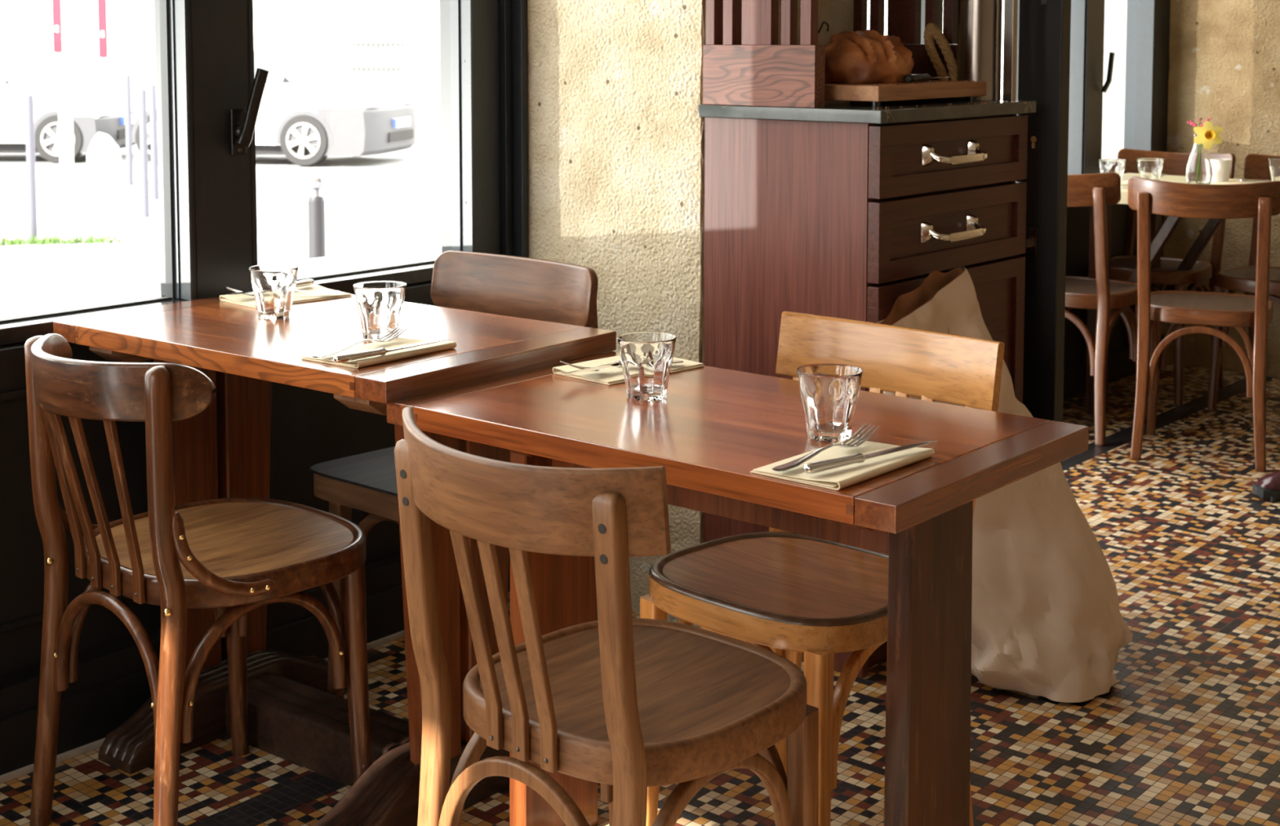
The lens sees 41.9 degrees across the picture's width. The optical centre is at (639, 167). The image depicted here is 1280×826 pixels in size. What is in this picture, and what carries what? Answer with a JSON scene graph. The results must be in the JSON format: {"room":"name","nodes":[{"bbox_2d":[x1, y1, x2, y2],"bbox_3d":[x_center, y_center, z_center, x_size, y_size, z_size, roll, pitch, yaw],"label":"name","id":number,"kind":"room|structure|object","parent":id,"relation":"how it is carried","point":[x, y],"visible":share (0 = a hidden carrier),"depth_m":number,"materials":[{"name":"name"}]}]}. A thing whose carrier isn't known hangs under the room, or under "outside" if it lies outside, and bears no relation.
{"room":"restaurant","nodes":[
{"label":"restaurant","id":0,"kind":"room"},
{"bbox_2d":[0,280,510,775],"bbox_3d":[-1.949,0.792,2.072,0.399,0.842,4.870,4,6,40],"label":"wall","id":1,"kind":"structure","parent":0,"point":[308,428],"depth_m":2.99,"materials":[{"name":"black paint"}]},
{"bbox_2d":[0,0,176,323],"bbox_3d":[-2.176,-0.558,1.589,0.107,1.870,4.002,4,6,40],"label":"window","id":2,"kind":"structure","parent":1,"relation":"in","point":[163,4],"depth_m":3.15,"materials":[{"name":"black paint"}]},
{"bbox_2d":[0,244,441,346],"bbox_3d":[-1.980,0.353,2.060,0.322,0.030,4.865,4,6,40],"label":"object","id":3,"kind":"structure","parent":1,"relation":"on","point":[17,331],"depth_m":3.33,"materials":[{"name":"white"}]},
{"bbox_2d":[0,591,510,783],"bbox_3d":[-1.795,1.097,1.962,0.009,0.012,4.865,4,6,40],"label":"baseboard","id":4,"kind":"structure","parent":1,"relation":"attached to","point":[28,769],"depth_m":2.92,"materials":[{"name":"brown wood"}]},
{"bbox_2d":[154,0,528,300],"bbox_3d":[-0.591,-0.695,3.430,0.154,1.885,0.874,4,6,40],"label":"window","id":5,"kind":"structure","parent":1,"relation":"in","point":[216,96],"depth_m":3.23,"materials":[{"name":"black paint"}]},
{"bbox_2d":[0,363,1279,825],"bbox_3d":[1.387,1.181,1.731,5.220,0.120,8.600,4,6,40],"label":"floor","id":6,"kind":"structure","parent":0,"point":[1190,736],"depth_m":3.11,"materials":[{"name":"tile"}]},
{"bbox_2d":[24,333,372,825],"bbox_3d":[-0.701,0.655,2.649,0.461,0.790,0.494,3,5,34],"label":"bentwood chair","id":7,"kind":"object","parent":6,"relation":"on","point":[234,557],"visible":0.99,"depth_m":2.54,"materials":[{"name":"brown wood"}]},
{"bbox_2d":[53,294,616,825],"bbox_3d":[-0.531,0.649,2.888,0.836,0.760,0.529,3,6,38],"label":"dining table","id":8,"kind":"object","parent":6,"relation":"on","point":[223,451],"visible":0.62,"depth_m":2.82,"materials":[{"name":"brown wood"}]},
{"bbox_2d":[248,263,298,319],"bbox_3d":[-0.645,0.219,2.941,0.087,0.089,0.087,2,5,20],"label":"tumbler","id":9,"kind":"object","parent":8,"relation":"on","point":[273,285],"visible":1,"depth_m":2.91,"materials":[{"name":"clear glass"}]},
{"bbox_2d":[219,284,352,308],"bbox_3d":[-0.668,0.241,3.156,0.211,0.010,0.129,-4,6,-43],"label":"napkin","id":10,"kind":"object","parent":8,"relation":"on","point":[299,297],"visible":0.52,"depth_m":3.14,"materials":[{"name":"beige fabric"}]},
{"bbox_2d":[227,279,314,294],"bbox_3d":[-0.696,0.228,3.155,0.016,0.012,0.218,3,5,32],"label":"table knife","id":11,"kind":"object","parent":10,"relation":"on","point":[308,282],"visible":0.48,"depth_m":3.21,"materials":[{"name":"silver metal"}]},
{"bbox_2d":[226,286,339,296],"bbox_3d":[-0.669,0.229,3.132,0.208,0.019,0.024,-1,5,-18],"label":"fork","id":12,"kind":"object","parent":10,"relation":"on","point":[228,288],"visible":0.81,"depth_m":3.14,"materials":[{"name":"silver metal"}]},
{"bbox_2d":[299,337,456,368],"bbox_3d":[-0.406,0.284,2.605,0.129,0.010,0.211,3,6,38],"label":"napkin","id":13,"kind":"object","parent":8,"relation":"on","point":[397,342],"visible":0.84,"depth_m":2.59,"materials":[{"name":"beige paper"}]},
{"bbox_2d":[311,324,409,357],"bbox_3d":[-0.434,0.270,2.605,0.024,0.019,0.208,3,5,32],"label":"fork","id":14,"kind":"object","parent":13,"relation":"on","point":[387,339],"visible":1,"depth_m":2.63,"materials":[{"name":"silver metal"}]},
{"bbox_2d":[333,338,450,363],"bbox_3d":[-0.377,0.278,2.551,0.016,0.012,0.218,4,6,44],"label":"table knife","id":15,"kind":"object","parent":13,"relation":"on","point":[339,358],"visible":1,"depth_m":2.51,"materials":[{"name":"silver metal"}]},
{"bbox_2d":[352,280,406,341],"bbox_3d":[-0.425,0.235,2.732,0.087,0.089,0.087,3,5,34],"label":"tumbler","id":16,"kind":"object","parent":8,"relation":"on","point":[380,304],"visible":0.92,"depth_m":2.70,"materials":[{"name":"clear glass"}]},
{"bbox_2d":[309,250,598,697],"bbox_3d":[-0.333,0.597,3.102,0.429,0.834,0.421,4,6,41],"label":"bistro chair","id":17,"kind":"object","parent":6,"relation":"on","point":[511,286],"visible":0.23,"depth_m":3.12,"materials":[{"name":"brown wood"}]},
{"bbox_2d":[394,407,818,825],"bbox_3d":[-0.034,0.697,2.060,0.430,0.798,0.461,4,6,42],"label":"bistro chair","id":18,"kind":"object","parent":6,"relation":"on","point":[628,705],"visible":1,"depth_m":1.94,"materials":[{"name":"brown wood"}]},
{"bbox_2d":[386,351,1088,825],"bbox_3d":[0.120,0.706,2.362,0.851,0.729,0.502,4,6,40],"label":"dining table","id":19,"kind":"object","parent":6,"relation":"on","point":[713,427],"visible":0.7,"depth_m":2.19,"materials":[{"name":"brown wood"}]},
{"bbox_2d":[552,355,704,385],"bbox_3d":[-0.017,0.313,2.634,0.211,0.010,0.129,-4,6,-44],"label":"napkin","id":20,"kind":"object","parent":19,"relation":"on","point":[610,375],"visible":0.58,"depth_m":2.60,"materials":[{"name":"beige paper"}]},
{"bbox_2d":[558,360,622,375],"bbox_3d":[-0.047,0.307,2.581,0.016,0.012,0.218,4,6,42],"label":"table knife","id":21,"kind":"object","parent":20,"relation":"on","point":[618,365],"visible":0.49,"depth_m":2.55,"materials":[{"name":"silver metal"}]},
{"bbox_2d":[560,360,683,371],"bbox_3d":[-0.026,0.302,2.597,0.208,0.019,0.024,-2,5,-28],"label":"fork","id":22,"kind":"object","parent":20,"relation":"on","point":[673,361],"visible":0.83,"depth_m":2.58,"materials":[{"name":"silver metal"}]},
{"bbox_2d":[617,331,676,400],"bbox_3d":[0.010,0.290,2.432,0.087,0.089,0.087,1,5,11],"label":"tumbler","id":23,"kind":"object","parent":19,"relation":"on","point":[646,357],"visible":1,"depth_m":2.40,"materials":[{"name":"clear glass"}]},
{"bbox_2d":[796,363,863,442],"bbox_3d":[0.249,0.309,2.188,0.087,0.089,0.087,2,5,28],"label":"tumbler","id":24,"kind":"object","parent":19,"relation":"on","point":[829,392],"visible":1,"depth_m":2.16,"materials":[{"name":"clear glass"}]},
{"bbox_2d":[750,439,934,489],"bbox_3d":[0.251,0.359,2.049,0.129,0.010,0.211,4,6,41],"label":"napkin","id":25,"kind":"object","parent":19,"relation":"on","point":[837,478],"visible":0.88,"depth_m":2.02,"materials":[{"name":"beige fabric"}]},
{"bbox_2d":[771,423,879,471],"bbox_3d":[0.230,0.344,2.058,0.024,0.019,0.208,4,6,40],"label":"fork","id":26,"kind":"object","parent":25,"relation":"on","point":[797,462],"visible":1,"depth_m":2.07,"materials":[{"name":"silver metal"}]},
{"bbox_2d":[803,440,937,473],"bbox_3d":[0.282,0.350,2.030,0.218,0.012,0.017,-3,6,-37],"label":"table knife","id":27,"kind":"object","parent":25,"relation":"on","point":[823,465],"visible":1,"depth_m":2.00,"materials":[{"name":"silver metal"}]},
{"bbox_2d":[640,311,1004,825],"bbox_3d":[0.261,0.659,2.531,0.416,0.800,0.446,4,6,43],"label":"bistro chair","id":28,"kind":"object","parent":6,"relation":"on","point":[787,594],"visible":0.44,"depth_m":2.50,"materials":[{"name":"brown wood"}]},
{"bbox_2d":[703,114,1027,679],"bbox_3d":[0.503,0.432,3.561,0.458,1.089,0.602,4,6,40],"label":"base cabinet","id":29,"kind":"object","parent":6,"relation":"on","point":[835,220],"visible":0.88,"depth_m":3.35,"materials":[{"name":"brown wood"}]},
{"bbox_2d":[697,98,1035,124],"bbox_3d":[0.490,-0.125,3.525,0.438,0.026,0.633,4,6,40],"label":"countertop","id":30,"kind":"structure","parent":29,"relation":"on","point":[833,111],"depth_m":3.33,"materials":[{"name":"grey stone"}]},
{"bbox_2d":[702,0,825,107],"bbox_3d":[0.246,-0.802,3.301,0.276,1.360,0.036,4,6,40],"label":"wooden crate","id":31,"kind":"object","parent":30,"relation":"on","point":[759,71],"visible":1,"depth_m":3.33,"materials":[{"name":"brown wood"}]},
{"bbox_2d":[853,0,958,99],"bbox_3d":[0.601,-0.835,3.722,0.276,1.360,0.036,4,6,40],"label":"slatted screen","id":32,"kind":"object","parent":30,"relation":"on","point":[904,16],"visible":0.32,"depth_m":3.74,"materials":[{"name":"brown wood"}]},
{"bbox_2d":[824,80,986,107],"bbox_3d":[0.506,-0.158,3.500,0.257,0.043,0.435,4,6,40],"label":"cutting board","id":33,"kind":"object","parent":30,"relation":"on","point":[874,93],"visible":0.66,"depth_m":3.33,"materials":[{"name":"brown wood"}]},
{"bbox_2d":[824,29,914,84],"bbox_3d":[0.464,-0.234,3.481,0.208,0.110,0.260,2,5,26],"label":"bread loaf","id":34,"kind":"object","parent":33,"relation":"on","point":[868,56],"visible":0.84,"depth_m":3.39,"materials":[{"name":"brown food"}]},
{"bbox_2d":[903,73,949,83],"bbox_3d":[0.600,-0.188,3.486,0.024,0.018,0.205,3,5,32],"label":"bread knife","id":35,"kind":"object","parent":33,"relation":"on","point":[910,78],"visible":0.98,"depth_m":3.42,"materials":[{"name":"black"}]},
{"bbox_2d":[923,22,956,80],"bbox_3d":[0.667,-0.239,3.667,0.100,0.160,0.026,4,6,40],"label":"bread","id":36,"kind":"object","parent":33,"relation":"on","point":[931,32],"visible":0.8,"depth_m":3.67,"materials":[{"name":"brown food"}]},
{"bbox_2d":[869,80,1020,108],"bbox_3d":[0.616,-0.153,3.428,0.108,0.047,0.513,4,6,40],"label":"crumbs","id":37,"kind":"object","parent":30,"relation":"on","point":[900,83],"visible":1,"depth_m":3.41,"materials":[{"name":"brown food"}]},
{"bbox_2d":[956,0,1002,101],"bbox_3d":[0.738,-0.845,3.583,0.094,1.400,0.094,4,6,40],"label":"steel column","id":38,"kind":"structure","parent":30,"relation":"on","point":[979,21],"depth_m":3.59,"materials":[{"name":"silver metal"}]},
{"bbox_2d":[1002,0,1017,101],"bbox_3d":[0.794,-0.841,3.535,0.022,1.400,0.020,4,6,40],"label":"strip","id":39,"kind":"object","parent":30,"relation":"on","point":[1011,6],"visible":1,"depth_m":3.57,"materials":[{"name":"silver metal"}]},
{"bbox_2d":[880,266,1133,698],"bbox_3d":[0.709,0.599,3.276,0.518,0.796,0.303,0,4,5],"label":"cloth sack","id":40,"kind":"object","parent":6,"relation":"on","point":[1047,613],"visible":0.52,"depth_m":3.22,"materials":[{"name":"beige fabric"}]},
{"bbox_2d":[1016,0,1071,465],"bbox_3d":[0.578,-0.284,3.948,0.910,2.445,0.075,4,6,40],"label":"door","id":41,"kind":"structure","parent":6,"relation":"on","point":[1045,25],"depth_m":3.70,"materials":[{"name":"black metal"}]},
{"bbox_2d":[1015,172,1146,445],"bbox_3d":[1.383,0.415,5.349,0.432,0.846,0.463,4,6,38],"label":"cafe chair","id":42,"kind":"object","parent":6,"relation":"on","point":[1103,294],"visible":0.48,"depth_m":5.14,"materials":[{"name":"brown wood"}]},
{"bbox_2d":[1084,148,1235,405],"bbox_3d":[1.837,0.369,5.937,0.432,0.846,0.463,4,6,38],"label":"cafe chair","id":43,"kind":"object","parent":6,"relation":"on","point":[1122,268],"visible":0.43,"depth_m":5.93,"materials":[{"name":"brown wood"}]},
{"bbox_2d":[1085,173,1279,414],"bbox_3d":[2.019,0.451,5.395,1.250,0.765,0.690,4,6,40],"label":"cafe table","id":44,"kind":"object","parent":6,"relation":"on","point":[1160,235],"visible":0.2,"depth_m":5.56,"materials":[{"name":"brown wood"}]},
{"bbox_2d":[1098,159,1126,186],"bbox_3d":[1.540,0.018,5.444,0.087,0.089,0.087,2,5,23],"label":"tumbler","id":45,"kind":"object","parent":44,"relation":"on","point":[1117,166],"visible":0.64,"depth_m":5.41,"materials":[{"name":"clear glass"}]},
{"bbox_2d":[1121,178,1128,185],"bbox_3d":[1.641,0.046,5.597,0.129,0.010,0.211,2,5,23],"label":"napkin","id":46,"kind":"object","parent":44,"relation":"on","point":[1123,182],"visible":0.04,"depth_m":5.56,"materials":[{"name":"beige paper"}]},
{"bbox_2d":[1137,158,1164,180],"bbox_3d":[1.675,0.015,5.481,0.087,0.089,0.087,4,6,40],"label":"tumbler","id":47,"kind":"object","parent":44,"relation":"on","point":[1148,168],"visible":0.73,"depth_m":5.45,"materials":[{"name":"clear glass"}]},
{"bbox_2d":[1185,133,1212,184],"bbox_3d":[1.829,-0.024,5.459,0.083,0.172,0.083,4,6,40],"label":"flower vase","id":48,"kind":"object","parent":44,"relation":"on","point":[1199,167],"visible":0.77,"depth_m":5.43,"materials":[{"name":"clear glass"}]},
{"bbox_2d":[1187,117,1211,127],"bbox_3d":[1.832,-0.061,5.477,0.079,0.214,0.029,4,6,40],"label":"sprig","id":49,"kind":"object","parent":48,"relation":"in","point":[1192,123],"visible":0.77,"depth_m":5.47,"materials":[{"name":"pink plant"}]},
{"bbox_2d":[1193,120,1222,149],"bbox_3d":[1.837,-0.050,5.417,0.086,0.205,0.058,4,6,40],"label":"daffodil","id":50,"kind":"object","parent":48,"relation":"in","point":[1207,135],"visible":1,"depth_m":5.41,"materials":[{"name":"yellow plant"}]},
{"bbox_2d":[1209,158,1231,183],"bbox_3d":[1.945,0.011,5.599,0.073,0.080,0.073,4,6,40],"label":"cup","id":51,"kind":"object","parent":44,"relation":"on","point":[1220,166],"visible":0.87,"depth_m":5.57,"materials":[{"name":"white ceramic"}]},
{"bbox_2d":[1213,179,1251,184],"bbox_3d":[2.009,0.055,5.484,0.129,0.010,0.211,-3,5,-34],"label":"napkin","id":52,"kind":"object","parent":44,"relation":"on","point":[1233,182],"visible":0.2,"depth_m":5.53,"materials":[{"name":"beige paper"}]},
{"bbox_2d":[1240,178,1269,182],"bbox_3d":[2.080,0.045,5.468,0.218,0.012,0.017,1,5,16],"label":"table knife","id":53,"kind":"object","parent":52,"relation":"on","point":[1242,180],"visible":0.72,"depth_m":5.48,"materials":[{"name":"silver metal"}]},
{"bbox_2d":[1267,157,1279,181],"bbox_3d":[2.116,0.013,5.508,0.087,0.089,0.087,1,5,17],"label":"tumbler","id":54,"kind":"object","parent":44,"relation":"on","point":[1273,162],"visible":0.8,"depth_m":5.49,"materials":[{"name":"clear glass"}]},
{"bbox_2d":[1127,176,1279,471],"bbox_3d":[1.699,0.441,5.022,0.432,0.846,0.464,2,5,22],"label":"cafe chair","id":55,"kind":"object","parent":6,"relation":"on","point":[1261,200],"visible":1,"depth_m":4.87,"materials":[{"name":"brown wood"}]},
{"bbox_2d":[1206,153,1279,408],"bbox_3d":[2.192,0.391,5.665,0.432,0.846,0.463,4,6,42],"label":"cafe chair","id":56,"kind":"object","parent":6,"relation":"on","point":[1242,278],"visible":0.59,"depth_m":5.65,"materials":[{"name":"brown wood"}]},
{"bbox_2d":[1252,471,1279,502],"bbox_3d":[1.818,0.821,4.547,0.285,0.160,0.094,0,4,0],"label":"boot","id":57,"kind":"object","parent":6,"relation":"on","point":[1267,487],"visible":1,"depth_m":4.52,"materials":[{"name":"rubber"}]},
{"bbox_2d":[527,0,853,627],"bbox_3d":[0.037,-0.603,3.891,0.762,3.100,0.631,4,6,40],"label":"wall pier","id":58,"kind":"object","parent":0,"point":[615,160],"visible":0.3,"depth_m":3.59,"materials":[{"name":"paint"}]},
{"bbox_2d":[701,0,742,542],"bbox_3d":[0.173,-0.220,3.485,0.012,2.400,0.120,4,6,40],"label":"trim","id":59,"kind":"structure","parent":58,"relation":"attached to","point":[704,1],"depth_m":3.47,"materials":[{"name":"brown wood"}]},
{"bbox_2d":[817,21,829,33],"bbox_3d":[0.404,-0.312,3.715,0.050,0.029,0.017,-2,5,-28],"label":"wall hook","id":60,"kind":"object","parent":58,"relation":"attached to","point":[824,22],"visible":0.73,"depth_m":3.71,"materials":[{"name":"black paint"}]},
{"bbox_2d":[1062,204,1164,399],"bbox_3d":[1.532,0.461,6.167,0.435,0.865,1.000,4,6,40],"label":"wall","id":61,"kind":"structure","parent":0,"point":[1120,366],"depth_m":5.88,"materials":[{"name":"black paint"}]},
{"bbox_2d":[920,0,1170,174],"bbox_3d":[1.424,-0.503,5.698,0.154,2.620,1.780,4,6,40],"label":"window","id":62,"kind":"structure","parent":61,"relation":"in","point":[1148,21],"depth_m":6.23,"materials":[{"name":"clear glass"}]},
{"bbox_2d":[1101,0,1127,159],"bbox_3d":[1.763,-0.753,6.460,0.330,3.200,0.130,4,6,40],"label":"window pane","id":63,"kind":"structure","parent":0,"point":[1115,11],"depth_m":6.37,"materials":[{"name":"white glass"}]},
{"bbox_2d":[1161,0,1279,377],"bbox_3d":[3.922,-0.631,4.904,5.605,3.200,0.279,4,6,40],"label":"wall","id":64,"kind":"structure","parent":0,"point":[1224,55],"depth_m":6.22,"materials":[{"name":"paint"}]},
{"label":"outside","id":65,"kind":"structure","parent":0,"visible":0},
{"bbox_2d":[0,95,1002,172],"bbox_3d":[-23.425,-1.167,34.816,44.500,0.012,120.000,4,6,40],"label":"road","id":66,"kind":"structure","parent":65,"point":[428,108],"depth_m":25.40,"materials":[{"name":"grey asphalt"}]},
{"bbox_2d":[52,0,62,72],"bbox_3d":[-7.862,-2.057,22.520,0.120,3.700,0.076,-1,5,-11],"label":"banner","id":67,"kind":"object","parent":66,"relation":"on","point":[56,4],"visible":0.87,"depth_m":22.51,"materials":[{"name":"fabric"}]},
{"bbox_2d":[0,45,138,163],"bbox_3d":[-8.483,-0.843,21.269,3.974,1.450,2.060,0,4,0],"label":"car","id":68,"kind":"object","parent":66,"relation":"on","point":[95,108],"visible":0.66,"depth_m":20.45,"materials":[{"name":"white paint"}]},
{"bbox_2d":[0,70,8,84],"bbox_3d":[-7.799,-1.104,20.316,0.195,0.170,0.200,0,4,0],"label":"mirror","id":69,"kind":"object","parent":68,"relation":"attached to","point":[3,74],"depth_m":20.29,"materials":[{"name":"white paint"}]},
{"bbox_2d":[116,127,133,139],"bbox_3d":[-6.547,-0.449,21.300,0.065,0.120,0.840,0,4,0],"label":"grille","id":70,"kind":"object","parent":68,"relation":"attached to","point":[121,131],"depth_m":20.99,"materials":[{"name":"grey plastic"}]},
{"bbox_2d":[97,0,107,88],"bbox_3d":[-7.310,-2.071,22.709,0.120,3.700,0.076,-1,5,-11],"label":"banner","id":71,"kind":"object","parent":66,"relation":"on","point":[101,4],"visible":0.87,"depth_m":22.70,"materials":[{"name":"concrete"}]},
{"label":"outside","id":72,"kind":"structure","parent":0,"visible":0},
{"bbox_2d":[0,142,441,297],"bbox_3d":[-21.477,-0.934,33.190,69.590,0.200,140.000,4,6,40],"label":"street","id":73,"kind":"structure","parent":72,"point":[393,199],"depth_m":14.38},
{"bbox_2d":[24,94,37,240],"bbox_3d":[-4.638,0.003,12.716,0.072,1.120,0.072,4,6,40],"label":"post","id":74,"kind":"object","parent":73,"relation":"on","point":[28,99],"visible":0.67,"depth_m":12.69,"materials":[{"name":"grey metal"}]},
{"bbox_2d":[57,97,74,186],"bbox_3d":[-6.025,-0.274,17.536,0.110,0.920,0.110,1,5,11],"label":"concrete post","id":75,"kind":"object","parent":73,"relation":"on","point":[64,104],"visible":1,"depth_m":17.49,"materials":[{"name":"white concrete"}]},
{"bbox_2d":[0,231,136,246],"bbox_3d":[-4.759,0.532,12.550,1.890,0.090,0.342,-1,5,-11],"label":"grass","id":76,"kind":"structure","parent":73,"relation":"on","point":[55,240],"depth_m":12.60,"materials":[{"name":"green plant"}]},
{"bbox_2d":[80,132,126,186],"bbox_3d":[-5.653,-0.098,17.604,0.400,0.560,0.354,4,6,40],"label":"bollard","id":77,"kind":"object","parent":73,"relation":"on","point":[104,158],"visible":1,"depth_m":17.49,"materials":[{"name":"white"}]},
{"bbox_2d":[124,74,133,186],"bbox_3d":[-5.364,-0.395,17.520,0.072,1.165,0.072,4,6,40],"label":"post","id":78,"kind":"object","parent":73,"relation":"on","point":[129,153],"visible":1,"depth_m":17.50,"materials":[{"name":"white metal"}]},
{"bbox_2d":[138,88,150,217],"bbox_3d":[-4.280,-0.124,14.410,0.072,1.109,0.072,4,6,40],"label":"post","id":79,"kind":"object","parent":73,"relation":"on","point":[142,92],"visible":1,"depth_m":14.38,"materials":[{"name":"grey metal"}]},
{"bbox_2d":[149,84,158,199],"bbox_3d":[-4.649,-0.246,15.970,0.072,1.109,0.072,4,6,40],"label":"post","id":80,"kind":"object","parent":73,"relation":"on","point":[153,100],"visible":0.88,"depth_m":15.94,"materials":[{"name":"grey metal"}]},
{"bbox_2d":[132,28,417,166],"bbox_3d":[-4.491,-0.925,20.969,3.199,1.660,2.100,1,5,12],"label":"car","id":81,"kind":"object","parent":73,"relation":"on","point":[311,110],"visible":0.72,"depth_m":20.09,"materials":[{"name":"white paint"}]},
{"bbox_2d":[266,71,283,84],"bbox_3d":[-4.363,-1.076,19.955,0.195,0.170,0.200,1,5,12],"label":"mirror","id":82,"kind":"object","parent":81,"relation":"attached to","point":[274,77],"depth_m":19.89,"materials":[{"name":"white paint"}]},
{"bbox_2d":[387,128,413,142],"bbox_3d":[-2.978,-0.401,20.684,0.065,0.120,0.840,1,5,12],"label":"grille","id":83,"kind":"object","parent":81,"relation":"attached to","point":[394,135],"depth_m":20.64,"materials":[{"name":"grey plastic"}]},
{"bbox_2d":[306,171,325,258],"bbox_3d":[-1.395,0.502,7.226,0.104,0.978,0.104,4,6,40],"label":"bollard","id":84,"kind":"object","parent":73,"relation":"on","point":[315,180],"visible":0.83,"depth_m":7.17,"materials":[{"name":"grey metal"}]},
{"bbox_2d":[0,0,1004,96],"bbox_3d":[-6.769,-5.864,46.876,68.000,7.500,6.070,0,4,-2],"label":"building","id":85,"kind":"structure","parent":73,"relation":"on","point":[394,45],"depth_m":43.98,"materials":[{"name":"grey"}]},
{"bbox_2d":[351,41,404,71],"bbox_3d":[-6.913,-2.937,44.078,1.410,0.780,0.050,0,4,-2],"label":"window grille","id":86,"kind":"object","parent":85,"relation":"attached to","point":[366,56],"depth_m":44.09,"materials":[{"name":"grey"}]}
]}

